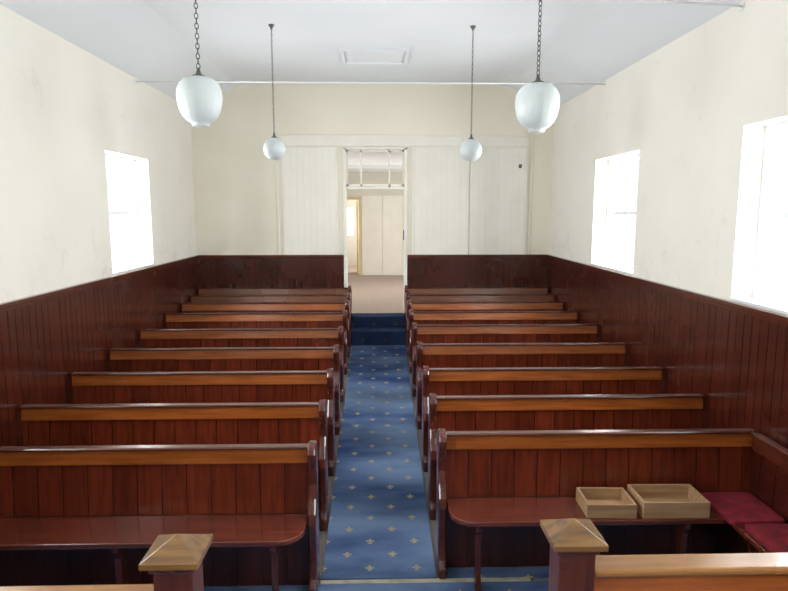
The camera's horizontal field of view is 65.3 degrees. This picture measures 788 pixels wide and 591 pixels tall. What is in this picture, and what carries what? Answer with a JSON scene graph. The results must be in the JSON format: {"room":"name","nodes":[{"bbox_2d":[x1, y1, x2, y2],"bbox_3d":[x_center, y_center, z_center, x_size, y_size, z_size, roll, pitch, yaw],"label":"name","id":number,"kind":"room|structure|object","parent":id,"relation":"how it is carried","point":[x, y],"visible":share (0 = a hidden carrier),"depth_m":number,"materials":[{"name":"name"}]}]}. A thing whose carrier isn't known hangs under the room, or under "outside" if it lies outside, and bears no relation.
{"room":"church","nodes":[
{"label":"church","id":0,"kind":"room"},
{"bbox_2d":[0,4,196,302],"bbox_3d":[-3.222,-0.059,4.113,0.300,4.710,11.930,0,8,-1],"label":"wall","id":1,"kind":"structure","parent":0,"point":[63,107],"depth_m":5.98,"materials":[{"name":"beige paint"}]},
{"bbox_2d":[0,255,198,445],"bbox_3d":[-3.047,1.107,4.279,0.050,1.926,11.930,0,8,-1],"label":"wainscoting","id":2,"kind":"structure","parent":1,"relation":"attached to","point":[48,337],"depth_m":5.92,"materials":[{"name":"brown wood"}]},
{"bbox_2d":[105,154,153,274],"bbox_3d":[-3.268,-0.993,7.401,0.245,1.360,1.260,0,8,-1],"label":"window","id":3,"kind":"structure","parent":1,"relation":"in","point":[124,267],"depth_m":7.74,"materials":[{"name":"white paint"}]},
{"bbox_2d":[134,79,605,85],"bbox_3d":[-0.268,-2.631,7.607,5.865,0.050,0.050,0,8,-1],"label":"rod","id":4,"kind":"object","parent":1,"relation":"attached to","point":[135,80],"visible":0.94,"depth_m":7.61,"materials":[{"name":"white paint"}]},
{"bbox_2d":[347,200,357,265],"bbox_3d":[-1.146,-2.245,18.922,2.500,2.655,0.150,0,8,-1],"label":"wall","id":5,"kind":"structure","parent":0,"point":[351,239],"depth_m":18.92,"materials":[{"name":"paint"}]},
{"bbox_2d":[0,0,743,105],"bbox_3d":[-0.170,-2.496,3.816,6.405,0.700,12.050,0,8,-1],"label":"ceiling","id":6,"kind":"structure","parent":0,"point":[583,41],"depth_m":6.80,"materials":[{"name":"white paint"}]},
{"bbox_2d":[176,0,222,127],"bbox_3d":[-1.271,-1.831,3.945,0.293,1.453,0.293,0,8,-1],"label":"pendant lamp","id":7,"kind":"object","parent":6,"relation":"hanging from","point":[199,98],"visible":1,"depth_m":3.92,"materials":[{"name":"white glass"}]},
{"bbox_2d":[263,24,285,159],"bbox_3d":[-1.333,-2.226,6.777,0.246,1.445,0.246,0,8,-1],"label":"pendant lamp","id":8,"kind":"object","parent":6,"relation":"hanging from","point":[274,148],"visible":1,"depth_m":6.77,"materials":[{"name":"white glass"}]},
{"bbox_2d":[340,48,408,64],"bbox_3d":[-0.253,-3.114,8.030,0.870,0.030,0.730,0,8,-1],"label":"ceiling hatch","id":9,"kind":"object","parent":6,"relation":"attached to","point":[353,56],"visible":1,"depth_m":8.03,"materials":[{"name":"white paint"}]},
{"bbox_2d":[460,25,481,161],"bbox_3d":[0.866,-2.230,6.834,0.246,1.453,0.246,0,8,-1],"label":"pendant lamp","id":10,"kind":"object","parent":6,"relation":"hanging from","point":[470,149],"visible":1,"depth_m":6.83,"materials":[{"name":"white glass"}]},
{"bbox_2d":[515,0,559,132],"bbox_3d":[0.951,-1.824,4.004,0.293,1.483,0.293,0,8,-1],"label":"pendant lamp","id":11,"kind":"object","parent":6,"relation":"hanging from","point":[537,103],"visible":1,"depth_m":3.99,"materials":[{"name":"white glass"}]},
{"bbox_2d":[191,83,553,254],"bbox_3d":[-0.328,-1.070,10.149,6.405,5.060,0.150,0,8,-1],"label":"wall","id":12,"kind":"structure","parent":0,"point":[234,181],"depth_m":9.86,"materials":[{"name":"beige paint"}]},
{"bbox_2d":[198,255,343,287],"bbox_3d":[-2.027,-0.011,10.150,2.399,1.317,0.050,0,8,-1],"label":"trim","id":13,"kind":"structure","parent":12,"relation":"attached to","point":[214,271],"depth_m":10.10,"materials":[{"name":"brown wood"}]},
{"bbox_2d":[276,164,279,254],"bbox_3d":[-1.883,-1.390,9.981,0.030,1.459,0.014,0,8,-1],"label":"trim","id":14,"kind":"structure","parent":12,"relation":"attached to","point":[276,164],"depth_m":9.97,"materials":[{"name":"white paint"}]},
{"bbox_2d":[282,146,338,254],"bbox_3d":[-1.353,-1.530,9.968,0.900,1.739,0.030,0,8,-1],"label":"wall panel","id":15,"kind":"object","parent":12,"relation":"attached to","point":[309,173],"depth_m":9.96,"materials":[{"name":"white paint"}]},
{"bbox_2d":[343,147,407,286],"bbox_3d":[-0.305,-1.059,10.146,1.040,2.710,0.200,0,8,-1],"label":"door frame","id":16,"kind":"structure","parent":12,"relation":"in","point":[404,150],"depth_m":9.99,"materials":[{"name":"white paint"}]},
{"bbox_2d":[276,134,533,145],"bbox_3d":[0.187,-2.493,9.876,4.140,0.175,0.028,0,8,-1],"label":"trim","id":17,"kind":"structure","parent":12,"relation":"attached to","point":[287,139],"depth_m":9.87,"materials":[{"name":"white paint"}]},
{"bbox_2d":[412,146,469,254],"bbox_3d":[0.760,-1.537,10.022,0.926,1.739,0.030,0,8,-1],"label":"wall panel","id":18,"kind":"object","parent":12,"relation":"attached to","point":[440,174],"depth_m":10.02,"materials":[{"name":"white paint"}]},
{"bbox_2d":[407,254,549,286],"bbox_3d":[1.399,-0.023,10.238,2.354,1.317,0.050,0,8,-1],"label":"trim","id":19,"kind":"structure","parent":12,"relation":"attached to","point":[458,270],"depth_m":10.19,"materials":[{"name":"brown wood"}]},
{"bbox_2d":[469,147,528,254],"bbox_3d":[1.705,-1.541,10.046,0.943,1.739,0.030,0,8,-1],"label":"wall panel","id":20,"kind":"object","parent":12,"relation":"attached to","point":[498,186],"depth_m":10.04,"materials":[{"name":"white paint"}]},
{"bbox_2d":[528,137,532,253],"bbox_3d":[2.236,-1.618,10.058,0.030,1.889,0.014,0,8,-1],"label":"trim","id":21,"kind":"structure","parent":12,"relation":"attached to","point":[532,137],"depth_m":10.05,"materials":[{"name":"white paint"}]},
{"bbox_2d":[348,152,401,172],"bbox_3d":[-0.033,-3.044,14.463,4.900,0.150,8.920,0,8,-1],"label":"ceiling","id":22,"kind":"structure","parent":0,"point":[368,158],"depth_m":12.17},
{"bbox_2d":[348,165,401,167],"bbox_3d":[0.001,-2.761,13.181,4.500,0.060,0.060,0,8,-1],"label":"trim","id":23,"kind":"structure","parent":22,"relation":"attached to","point":[349,166],"depth_m":13.14,"materials":[{"name":"white paint"}]},
{"bbox_2d":[347,173,403,274],"bbox_3d":[-0.073,-1.863,16.161,4.500,2.655,0.120,0,8,-1],"label":"wall","id":24,"kind":"structure","parent":0,"point":[353,178],"depth_m":15.95,"materials":[{"name":"paint"}]},
{"bbox_2d":[362,195,403,274],"bbox_3d":[-0.034,-1.571,16.131,1.615,2.085,0.020,0,8,-1],"label":"door","id":25,"kind":"structure","parent":24,"relation":"attached to","point":[379,212],"depth_m":16.11,"materials":[{"name":"white paint"}]},
{"bbox_2d":[348,266,403,314],"bbox_3d":[-0.032,-0.255,14.774,4.900,0.150,9.069,0,8,-1],"label":"floor","id":26,"kind":"structure","parent":0,"point":[370,293],"depth_m":12.83,"materials":[{"name":"beige carpet"}]},
{"bbox_2d":[319,344,548,583],"bbox_3d":[-0.170,1.851,4.432,6.405,0.838,12.280,0,8,-1],"label":"floor","id":27,"kind":"structure","parent":0,"point":[432,523],"depth_m":5.57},
{"bbox_2d":[20,399,328,530],"bbox_3d":[-1.794,1.415,4.966,2.482,1.077,0.488,0,8,-1],"label":"pew","id":28,"kind":"object","parent":27,"relation":"on","point":[264,422],"visible":0.5,"depth_m":5.05,"materials":[{"name":"brown wood"}]},
{"bbox_2d":[71,368,335,475],"bbox_3d":[-1.817,1.232,5.799,2.482,1.032,0.488,0,8,-1],"label":"pew","id":29,"kind":"object","parent":27,"relation":"on","point":[184,386],"visible":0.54,"depth_m":5.88,"materials":[{"name":"brown wood"}]},
{"bbox_2d":[109,344,340,434],"bbox_3d":[-1.839,1.050,6.632,2.482,0.987,0.488,0,8,-1],"label":"pew","id":30,"kind":"object","parent":27,"relation":"on","point":[209,358],"visible":0.44,"depth_m":6.72,"materials":[{"name":"brown wood"}]},
{"bbox_2d":[140,326,344,401],"bbox_3d":[-1.861,0.863,7.484,2.482,0.941,0.488,0,8,-1],"label":"pew","id":31,"kind":"object","parent":27,"relation":"on","point":[208,337],"visible":0.38,"depth_m":7.57,"materials":[{"name":"brown wood"}]},
{"bbox_2d":[166,310,347,374],"bbox_3d":[-1.885,0.666,8.385,2.482,0.892,0.488,0,8,-1],"label":"pew","id":32,"kind":"object","parent":27,"relation":"on","point":[215,319],"visible":0.39,"depth_m":8.47,"materials":[{"name":"brown wood"}]},
{"bbox_2d":[182,300,349,357],"bbox_3d":[-1.903,0.515,9.070,2.482,0.855,0.488,0,8,-1],"label":"pew","id":33,"kind":"object","parent":27,"relation":"on","point":[201,307],"visible":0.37,"depth_m":9.16,"materials":[{"name":"brown wood"}]},
{"bbox_2d":[191,292,350,346],"bbox_3d":[-1.916,0.394,9.553,2.482,0.853,0.418,0,8,-1],"label":"pew","id":34,"kind":"object","parent":27,"relation":"on","point":[277,297],"visible":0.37,"depth_m":9.60,"materials":[{"name":"brown wood"}]},
{"bbox_2d":[198,285,351,329],"bbox_3d":[-1.928,0.280,9.976,2.482,0.866,0.368,0,8,-1],"label":"pew","id":35,"kind":"object","parent":27,"relation":"on","point":[246,290],"visible":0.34,"depth_m":10.00,"materials":[{"name":"brown wood"}]},
{"bbox_2d":[204,567,548,590],"bbox_3d":[-0.095,2.459,1.591,5.745,0.012,6.042,0,8,-1],"label":"carpet","id":36,"kind":"object","parent":27,"relation":"on","point":[532,572],"visible":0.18,"depth_m":4.38,"materials":[{"name":"blue carpet"}]},
{"bbox_2d":[0,534,212,590],"bbox_3d":[-1.803,1.589,2.192,2.307,1.546,0.194,0,8,-1],"label":"railing","id":37,"kind":"object","parent":36,"relation":"on","point":[175,561],"visible":1,"depth_m":2.08,"materials":[{"name":"brown wood"}]},
{"bbox_2d":[0,440,319,590],"bbox_3d":[-1.773,1.560,4.164,2.482,1.061,0.498,0,8,-1],"label":"pew","id":38,"kind":"object","parent":36,"relation":"on","point":[70,515],"visible":0.98,"depth_m":4.27,"materials":[{"name":"brown wood"}]},
{"bbox_2d":[435,428,756,590],"bbox_3d":[1.500,1.518,4.436,2.357,1.071,0.498,0,8,-1],"label":"pew","id":39,"kind":"object","parent":36,"relation":"on","point":[494,489],"visible":0.69,"depth_m":4.53,"materials":[{"name":"brown wood"}]},
{"bbox_2d":[576,487,636,518],"bbox_3d":[1.494,1.461,4.344,0.340,0.099,0.275,0,8,1],"label":"wooden tray","id":40,"kind":"object","parent":39,"relation":"on","point":[595,502],"visible":1,"depth_m":4.32,"materials":[{"name":"beige wood"}]},
{"bbox_2d":[627,484,710,518],"bbox_3d":[1.934,1.452,4.354,0.460,0.114,0.295,0,8,0],"label":"wooden tray","id":41,"kind":"object","parent":39,"relation":"on","point":[652,500],"visible":0.89,"depth_m":4.30,"materials":[{"name":"beige wood"}]},
{"bbox_2d":[540,518,787,590],"bbox_3d":[1.642,1.570,2.381,2.165,1.531,0.194,0,8,-1],"label":"railing","id":42,"kind":"object","parent":36,"relation":"on","point":[576,563],"visible":1,"depth_m":2.26,"materials":[{"name":"brown wood"}]},
{"bbox_2d":[727,432,787,552],"bbox_3d":[2.503,1.653,3.584,0.398,1.037,2.015,0,8,-1],"label":"bench","id":43,"kind":"object","parent":36,"relation":"on","point":[769,469],"visible":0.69,"depth_m":4.30,"materials":[{"name":"brown wood"}]},
{"bbox_2d":[700,492,784,524],"bbox_3d":[2.449,1.494,4.348,0.390,0.033,0.435,0,8,-1],"label":"seat cushion","id":44,"kind":"object","parent":43,"relation":"on","point":[737,508],"visible":0.88,"depth_m":4.29,"materials":[{"name":"fabric"}]},
{"bbox_2d":[745,524,787,552],"bbox_3d":[2.492,1.562,3.861,0.330,0.032,0.490,0,8,-1],"label":"seat cushion","id":45,"kind":"object","parent":43,"relation":"on","point":[774,537],"visible":0.9,"depth_m":3.95,"materials":[{"name":"fabric"}]},
{"bbox_2d":[351,313,404,345],"bbox_3d":[-0.255,0.541,9.959,0.850,0.410,0.669,0,8,-1],"label":"carpeted steps","id":46,"kind":"structure","parent":27,"relation":"on","point":[367,328],"depth_m":9.76,"materials":[{"name":"blue carpet"}]},
{"bbox_2d":[322,345,436,579],"bbox_3d":[-0.177,1.424,7.062,0.836,0.564,5.305,0,8,-1],"label":"carpet","id":47,"kind":"object","parent":27,"relation":"on","point":[379,528],"visible":1,"depth_m":5.73,"materials":[{"name":"blue carpet"}]},
{"bbox_2d":[320,577,530,583],"bbox_3d":[0.231,2.064,4.444,1.525,0.013,0.045,0,8,-1],"label":"threshold strip","id":48,"kind":"object","parent":27,"relation":"on","point":[502,579],"visible":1,"depth_m":4.44,"materials":[{"name":"silver metal"}]},
{"bbox_2d":[404,285,547,327],"bbox_3d":[1.351,0.268,10.061,2.357,0.866,0.368,0,8,-1],"label":"pew","id":49,"kind":"object","parent":27,"relation":"on","point":[412,290],"visible":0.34,"depth_m":10.08,"materials":[{"name":"brown wood"}]},
{"bbox_2d":[405,292,554,345],"bbox_3d":[1.362,0.382,9.638,2.357,0.853,0.418,0,8,-1],"label":"pew","id":50,"kind":"object","parent":27,"relation":"on","point":[413,297],"visible":0.3,"depth_m":9.69,"materials":[{"name":"brown wood"}]},
{"bbox_2d":[406,300,562,356],"bbox_3d":[1.375,0.504,9.155,2.357,0.855,0.488,0,8,-1],"label":"pew","id":51,"kind":"object","parent":27,"relation":"on","point":[463,305],"visible":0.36,"depth_m":9.24,"materials":[{"name":"brown wood"}]},
{"bbox_2d":[409,309,577,373],"bbox_3d":[1.392,0.648,8.499,2.357,0.890,0.488,0,8,-1],"label":"pew","id":52,"kind":"object","parent":27,"relation":"on","point":[420,317],"visible":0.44,"depth_m":8.59,"materials":[{"name":"brown wood"}]},
{"bbox_2d":[412,322,596,395],"bbox_3d":[1.413,0.817,7.725,2.357,0.932,0.488,0,8,-1],"label":"pew","id":53,"kind":"object","parent":27,"relation":"on","point":[426,333],"visible":0.38,"depth_m":7.82,"materials":[{"name":"brown wood"}]},
{"bbox_2d":[416,341,625,428],"bbox_3d":[1.437,1.012,6.834,2.357,0.980,0.488,0,8,-1],"label":"pew","id":54,"kind":"object","parent":27,"relation":"on","point":[585,354],"visible":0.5,"depth_m":6.92,"materials":[{"name":"brown wood"}]},
{"bbox_2d":[421,366,662,471],"bbox_3d":[1.460,1.208,5.942,2.357,1.029,0.488,0,8,-1],"label":"pew","id":55,"kind":"object","parent":27,"relation":"on","point":[502,380],"visible":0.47,"depth_m":6.03,"materials":[{"name":"brown wood"}]},
{"bbox_2d":[428,393,703,519],"bbox_3d":[1.480,1.375,5.178,2.357,1.070,0.488,0,8,-1],"label":"pew","id":56,"kind":"object","parent":27,"relation":"on","point":[589,411],"visible":0.48,"depth_m":5.26,"materials":[{"name":"brown wood"}]},
{"bbox_2d":[587,499,623,503],"bbox_3d":[1.494,1.504,4.350,0.302,0.013,0.237,0,8,1],"label":"tray bottom","id":57,"kind":"object","parent":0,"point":[591,501],"depth_m":4.43,"materials":[{"name":"beige wood"}]},
{"bbox_2d":[642,498,690,501],"bbox_3d":[1.934,1.502,4.361,0.422,0.013,0.257,0,8,0],"label":"tray bottom","id":58,"kind":"object","parent":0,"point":[645,499],"depth_m":4.46,"materials":[{"name":"beige wood"}]},
{"bbox_2d":[549,0,787,314],"bbox_3d":[2.881,-0.081,4.271,0.300,4.710,11.930,0,8,-1],"label":"wall","id":59,"kind":"structure","parent":0,"point":[696,111],"depth_m":5.61,"materials":[{"name":"beige paint"}]},
{"bbox_2d":[590,154,638,274],"bbox_3d":[2.753,-0.997,7.433,0.245,1.360,1.350,0,8,-1],"label":"window","id":60,"kind":"structure","parent":59,"relation":"in","point":[621,267],"depth_m":7.76,"materials":[{"name":"white paint"}]},
{"bbox_2d":[547,255,787,448],"bbox_3d":[2.706,1.087,4.427,0.050,1.926,11.930,0,8,-1],"label":"wainscoting","id":61,"kind":"structure","parent":59,"relation":"attached to","point":[732,354],"depth_m":5.44,"materials":[{"name":"brown wood"}]},
{"bbox_2d":[642,0,744,10],"bbox_3d":[-0.179,-2.169,4.225,5.945,0.050,0.050,-2,8,-11],"label":"rod","id":62,"kind":"object","parent":59,"relation":"attached to","point":[741,6],"visible":0.94,"depth_m":4.70,"materials":[{"name":"white paint"}]},
{"bbox_2d":[729,121,787,313],"bbox_3d":[2.838,-0.551,4.204,0.245,1.360,1.330,0,8,-1],"label":"window","id":63,"kind":"structure","parent":59,"relation":"in","point":[779,304],"depth_m":4.79,"materials":[{"name":"white paint"}]},
{"bbox_3d":[-1.184,-2.051,17.519,2.950,2.655,2.680,0,8,-1],"label":"wall","id":64,"kind":"structure","parent":0,"visible":0},
{"bbox_2d":[347,197,360,274],"bbox_3d":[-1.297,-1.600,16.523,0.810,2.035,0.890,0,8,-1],"label":"door frame","id":65,"kind":"structure","parent":64,"relation":"in","point":[348,198],"depth_m":16.16,"materials":[{"name":"yellow wood"}]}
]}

